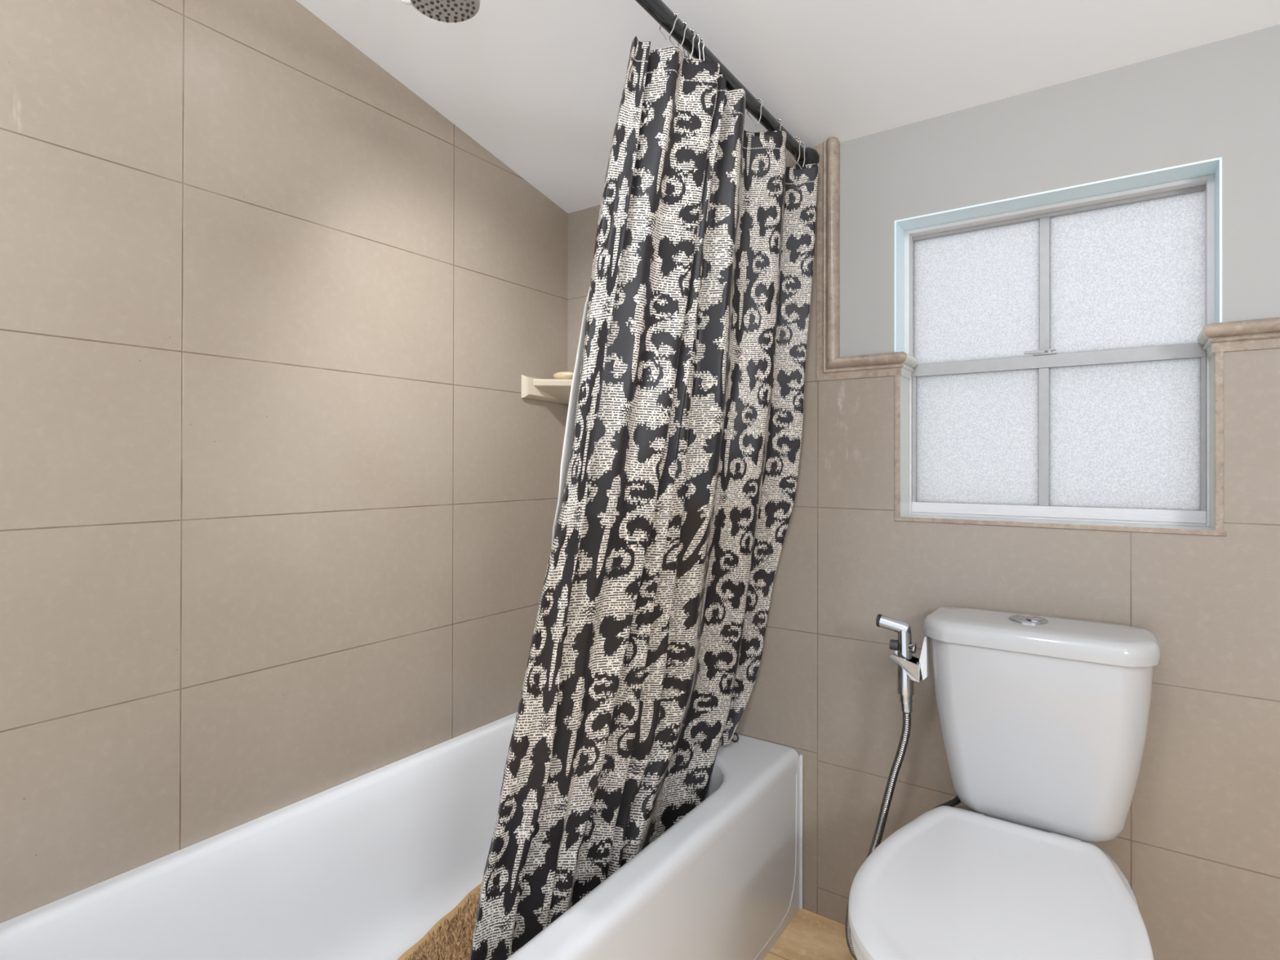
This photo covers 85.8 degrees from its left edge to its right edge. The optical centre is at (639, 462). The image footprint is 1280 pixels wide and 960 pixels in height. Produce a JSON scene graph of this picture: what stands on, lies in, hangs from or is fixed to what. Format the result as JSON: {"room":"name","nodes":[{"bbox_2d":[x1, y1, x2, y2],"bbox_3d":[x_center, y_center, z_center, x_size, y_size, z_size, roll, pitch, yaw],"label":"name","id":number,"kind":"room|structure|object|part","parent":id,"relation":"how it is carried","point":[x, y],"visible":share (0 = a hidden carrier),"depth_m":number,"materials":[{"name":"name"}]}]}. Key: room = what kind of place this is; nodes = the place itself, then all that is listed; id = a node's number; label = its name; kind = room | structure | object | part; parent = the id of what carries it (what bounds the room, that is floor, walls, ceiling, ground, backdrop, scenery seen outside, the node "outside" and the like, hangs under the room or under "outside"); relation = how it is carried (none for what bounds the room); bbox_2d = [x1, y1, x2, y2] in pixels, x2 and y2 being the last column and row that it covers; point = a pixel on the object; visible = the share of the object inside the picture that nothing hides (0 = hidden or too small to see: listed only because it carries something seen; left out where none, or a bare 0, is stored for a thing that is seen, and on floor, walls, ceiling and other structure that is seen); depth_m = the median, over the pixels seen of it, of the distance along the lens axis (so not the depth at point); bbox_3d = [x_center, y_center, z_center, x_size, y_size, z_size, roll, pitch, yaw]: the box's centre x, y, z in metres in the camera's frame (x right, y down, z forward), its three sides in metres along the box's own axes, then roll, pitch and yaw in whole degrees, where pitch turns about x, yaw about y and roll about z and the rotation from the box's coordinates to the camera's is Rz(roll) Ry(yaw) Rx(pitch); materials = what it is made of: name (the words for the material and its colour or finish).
{"room":"bathroom","nodes":[
{"label":"bathroom","id":0,"kind":"room"},
{"bbox_2d":[0,0,568,923],"bbox_3d":[-0.918,-0.106,1.205,0.100,2.381,2.610,0,0,35],"label":"wall","id":1,"kind":"structure","parent":0,"point":[279,485],"depth_m":1.32,"materials":[{"name":"tile"}]},
{"bbox_2d":[296,0,1279,213],"bbox_3d":[0.193,-1.066,0.438,2.840,0.658,2.610,0,0,35],"label":"ceiling","id":2,"kind":"structure","parent":0,"point":[537,84],"depth_m":1.42,"materials":[{"name":"white paint"}]},
{"bbox_2d":[401,0,479,22],"bbox_3d":[-0.285,-0.822,1.000,0.104,0.315,0.104,0,0,35],"label":"showerhead","id":3,"kind":"object","parent":2,"relation":"attached to","point":[444,11],"visible":1,"depth_m":1.01,"materials":[{"name":"grey metal"}]},
{"bbox_3d":[-0.338,-0.670,0.998,0.014,0.012,0.011,0,0,-2],"label":"spray lever","id":4,"kind":"part","parent":3,"relation":"part of","materials":[{"name":"white plastic"}]},
{"bbox_2d":[763,908,854,959],"bbox_3d":[0.188,1.134,0.430,2.840,0.100,2.610,0,0,35],"label":"floor","id":5,"kind":"structure","parent":0,"point":[809,935],"depth_m":1.56,"materials":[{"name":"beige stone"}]},
{"bbox_2d":[0,711,799,959],"bbox_3d":[-0.350,0.893,1.273,0.753,0.386,1.521,0,0,35],"label":"bathtub","id":6,"kind":"object","parent":5,"relation":"on","point":[363,867],"visible":0.73,"depth_m":1.37,"materials":[{"name":"white ceramic"}]},
{"bbox_2d":[396,883,481,959],"bbox_3d":[-0.322,1.002,1.361,0.300,0.047,0.620,0,0,23],"label":"bath mat","id":7,"kind":"object","parent":6,"relation":"in","point":[451,938],"visible":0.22,"depth_m":1.46,"materials":[{"name":"brown fabric"}]},
{"bbox_2d":[848,606,1160,959],"bbox_3d":[0.587,0.692,1.091,0.400,0.790,0.738,0,0,35],"label":"toilet","id":8,"kind":"object","parent":5,"relation":"on","point":[1044,719],"visible":1,"depth_m":1.18,"materials":[{"name":"white ceramic"}]},
{"bbox_3d":[0.522,0.676,1.015,0.375,0.020,0.530,0,0,35],"label":"seat","id":9,"kind":"part","parent":8,"relation":"part of","materials":[{"name":"white plastic"}]},
{"bbox_2d":[889,635,929,682],"bbox_3d":[0.550,0.393,1.403,0.071,0.092,0.045,0,0,35],"label":"holder","id":10,"kind":"object","parent":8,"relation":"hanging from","point":[918,669],"visible":0.9,"depth_m":1.38,"materials":[{"name":"silver metal"}]},
{"bbox_2d":[844,613,916,959],"bbox_3d":[0.526,0.702,1.456,0.161,0.769,0.090,0,0,35],"label":"bidet sprayer","id":11,"kind":"object","parent":10,"relation":"hanging from","point":[904,646],"visible":0.61,"depth_m":1.41,"materials":[{"name":"silver metal"}]},
{"bbox_3d":[0.544,0.404,1.411,0.032,0.139,0.032,0,0,35],"label":"handle","id":12,"kind":"part","parent":11,"relation":"part of","materials":[{"name":"silver metal"}]},
{"bbox_2d":[931,795,960,809],"bbox_3d":[0.645,0.824,1.443,0.088,0.338,0.106,0,0,35],"label":"supply hose","id":13,"kind":"object","parent":8,"relation":"attached to","point":[956,801],"visible":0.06,"depth_m":1.40,"materials":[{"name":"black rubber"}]},
{"bbox_3d":[0.521,0.653,1.015,0.379,0.024,0.536,0,0,35],"label":"seat lid","id":14,"kind":"part","parent":8,"relation":"part of","materials":[{"name":"white plastic"}]},
{"bbox_3d":[0.750,0.325,1.312,0.383,0.039,0.193,0,0,35],"label":"tank lid","id":15,"kind":"part","parent":8,"relation":"part of","materials":[{"name":"white ceramic"}]},
{"bbox_3d":[0.752,0.504,1.310,0.358,0.321,0.179,0,0,35],"label":"tank","id":16,"kind":"part","parent":8,"relation":"part of","materials":[{"name":"white ceramic"}]},
{"bbox_3d":[0.572,0.887,1.087,0.362,0.400,0.685,0,0,35],"label":"bowl","id":17,"kind":"part","parent":8,"relation":"part of","materials":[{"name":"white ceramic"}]},
{"bbox_2d":[567,24,1279,959],"bbox_3d":[0.886,0.161,1.436,2.600,1.857,0.150,0,0,35],"label":"wall","id":18,"kind":"structure","parent":0,"point":[1197,850],"depth_m":1.38,"materials":[{"name":"grey paint"}]},
{"bbox_2d":[521,374,572,404],"bbox_3d":[-0.204,-0.214,1.982,0.185,0.068,0.199,0,0,35],"label":"corner shelf","id":19,"kind":"object","parent":18,"relation":"attached to","point":[553,390],"visible":0.56,"depth_m":1.98,"materials":[{"name":"beige ceramic"}]},
{"bbox_3d":[-0.198,-0.212,1.990,0.185,0.054,0.179,0,0,35],"label":"shelf plate","id":20,"kind":"part","parent":19,"relation":"part of","materials":[{"name":"beige ceramic"}]},
{"bbox_2d":[552,371,573,379],"bbox_3d":[-0.220,-0.249,2.000,0.080,0.027,0.047,0,0,35],"label":"soap bar","id":21,"kind":"object","parent":19,"relation":"on","point":[563,375],"visible":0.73,"depth_m":1.98,"materials":[{"name":"beige wax"}]},
{"bbox_2d":[635,0,819,166],"bbox_3d":[-0.045,-0.735,1.022,0.058,0.058,1.600,0,0,35],"label":"curtain rod","id":22,"kind":"object","parent":18,"relation":"attached to","point":[658,10],"visible":0.61,"depth_m":1.29,"materials":[{"name":"black metal"}]},
{"bbox_2d":[551,286,590,549],"bbox_3d":[0.030,0.067,1.445,0.240,1.520,0.743,0,0,35],"label":"liner","id":23,"kind":"object","parent":22,"relation":"hanging from","point":[570,425],"visible":0.02,"depth_m":1.11,"materials":[{"name":"white plastic"}]},
{"bbox_2d":[469,35,818,959],"bbox_3d":[0.069,0.129,1.373,0.318,1.667,0.862,0,0,35],"label":"shower curtain","id":24,"kind":"object","parent":22,"relation":"hanging from","point":[645,655],"visible":0.98,"depth_m":1.22,"materials":[{"name":"fabric"}]},
{"bbox_2d":[658,12,678,39],"bbox_3d":[0.050,-0.726,1.152,0.029,0.064,0.040,0,0,-20],"label":"curtain ring","id":25,"kind":"object","parent":22,"relation":"hanging from","point":[675,13],"visible":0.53,"depth_m":1.14,"materials":[{"name":"silver metal"}]},
{"bbox_2d":[668,20,687,51],"bbox_3d":[0.067,-0.725,1.178,0.024,0.066,0.037,0,0,-27],"label":"curtain ring","id":26,"kind":"object","parent":22,"relation":"hanging from","point":[683,21],"visible":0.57,"depth_m":1.17,"materials":[{"name":"silver metal"}]},
{"bbox_2d":[677,27,695,62],"bbox_3d":[0.082,-0.724,1.202,0.017,0.069,0.036,0,0,-37],"label":"curtain ring","id":27,"kind":"object","parent":22,"relation":"hanging from","point":[690,28],"visible":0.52,"depth_m":1.19,"materials":[{"name":"silver metal"}]},
{"bbox_2d":[682,31,700,59],"bbox_3d":[0.090,-0.724,1.216,0.036,0.071,0.007,0,0,32],"label":"curtain ring","id":28,"kind":"object","parent":22,"relation":"hanging from","point":[697,33],"visible":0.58,"depth_m":1.21,"materials":[{"name":"silver metal"}]},
{"bbox_2d":[686,36,704,60],"bbox_3d":[0.099,-0.724,1.228,0.036,0.071,0.007,0,0,32],"label":"curtain ring","id":29,"kind":"object","parent":22,"relation":"hanging from","point":[701,38],"visible":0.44,"depth_m":1.22,"materials":[{"name":"silver metal"}]},
{"bbox_2d":[746,97,762,126],"bbox_3d":[0.239,-0.723,1.427,0.018,0.069,0.036,0,0,-35],"label":"curtain ring","id":30,"kind":"object","parent":22,"relation":"hanging from","point":[758,98],"visible":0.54,"depth_m":1.42,"materials":[{"name":"silver metal"}]},
{"bbox_2d":[767,118,782,131],"bbox_3d":[0.296,-0.723,1.508,0.024,0.067,0.037,0,0,-28],"label":"curtain ring","id":31,"kind":"object","parent":22,"relation":"hanging from","point":[777,119],"visible":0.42,"depth_m":1.50,"materials":[{"name":"silver metal"}]},
{"bbox_2d":[786,136,800,164],"bbox_3d":[0.356,-0.722,1.598,0.036,0.070,0.012,0,0,40],"label":"curtain ring","id":32,"kind":"object","parent":22,"relation":"hanging from","point":[796,137],"visible":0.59,"depth_m":1.59,"materials":[{"name":"silver metal"}]},
{"bbox_2d":[791,140,805,169],"bbox_3d":[0.372,-0.722,1.621,0.036,0.071,0.006,0,0,36],"label":"curtain ring","id":33,"kind":"object","parent":22,"relation":"hanging from","point":[803,143],"visible":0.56,"depth_m":1.61,"materials":[{"name":"silver metal"}]},
{"bbox_2d":[799,754,802,909],"bbox_3d":[0.393,0.900,1.679,0.008,0.374,0.008,0,0,-33],"label":"trim","id":34,"kind":"structure","parent":18,"relation":"attached to","point":[800,755],"depth_m":1.68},
{"bbox_2d":[816,136,906,381],"bbox_3d":[0.513,-0.482,1.600,0.213,0.573,0.028,0,0,35],"label":"trim","id":35,"kind":"structure","parent":18,"relation":"attached to","point":[830,366],"depth_m":1.63,"materials":[{"name":"beige stone"}]},
{"bbox_2d":[901,352,917,379],"bbox_3d":[0.610,-0.222,1.577,0.028,0.053,0.103,0,0,35],"label":"trim","id":36,"kind":"structure","parent":18,"relation":"attached to","point":[910,362],"depth_m":1.58,"materials":[{"name":"stone"}]},
{"bbox_2d":[904,173,1214,526],"bbox_3d":[0.876,-0.212,1.494,0.566,0.670,0.063,0,0,35],"label":"window","id":37,"kind":"structure","parent":18,"relation":"in","point":[1061,372],"depth_m":1.47,"materials":[{"name":"glass"}]},
{"bbox_3d":[0.768,-0.382,1.583,0.263,0.298,0.004,0,0,35],"label":"pane","id":38,"kind":"part","parent":37,"relation":"part of","materials":[{"name":"white glass"}]},
{"bbox_3d":[0.759,-0.054,1.560,0.252,0.296,0.004,0,0,35],"label":"pane","id":39,"kind":"part","parent":37,"relation":"part of","materials":[{"name":"white glass"}]},
{"bbox_3d":[0.881,-0.375,1.502,0.558,0.328,0.020,0,0,35],"label":"sash","id":40,"kind":"part","parent":37,"relation":"part of","materials":[{"name":"glass"}]},
{"bbox_3d":[0.870,-0.047,1.482,0.540,0.328,0.018,0,0,35],"label":"sash","id":41,"kind":"part","parent":37,"relation":"part of","materials":[{"name":"glass"}]},
{"bbox_3d":[0.870,-0.216,1.482,0.540,0.028,0.023,0,0,35],"label":"meeting rail","id":42,"kind":"part","parent":37,"relation":"part of","materials":[{"name":"metal"}]},
{"bbox_3d":[0.869,0.105,1.480,0.540,0.024,0.024,0,0,35],"label":"rail","id":43,"kind":"part","parent":37,"relation":"part of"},
{"bbox_3d":[0.981,-0.054,1.405,0.252,0.296,0.004,0,0,35],"label":"pane","id":44,"kind":"part","parent":37,"relation":"part of","materials":[{"name":"white glass"}]},
{"bbox_3d":[0.999,-0.382,1.422,0.263,0.298,0.004,0,0,35],"label":"pane","id":45,"kind":"part","parent":37,"relation":"part of","materials":[{"name":"white glass"}]},
{"bbox_2d":[894,351,1226,536],"bbox_3d":[0.814,-0.040,1.396,0.575,0.343,0.008,0,0,35],"label":"trim","id":46,"kind":"structure","parent":18,"relation":"attached to","point":[1219,356],"depth_m":1.29,"materials":[{"name":"brown tile"}]},
{"bbox_2d":[1196,323,1214,358],"bbox_3d":[1.050,-0.224,1.271,0.028,0.053,0.103,0,0,35],"label":"trim","id":47,"kind":"structure","parent":18,"relation":"attached to","point":[1202,338],"depth_m":1.27,"materials":[{"name":"stone"}]},
{"bbox_2d":[1202,316,1279,352],"bbox_3d":[1.462,-0.224,0.939,1.085,0.053,0.028,0,0,35],"label":"trim","id":48,"kind":"structure","parent":18,"relation":"attached to","point":[1263,333],"depth_m":1.21,"materials":[{"name":"beige stone"}]}
]}

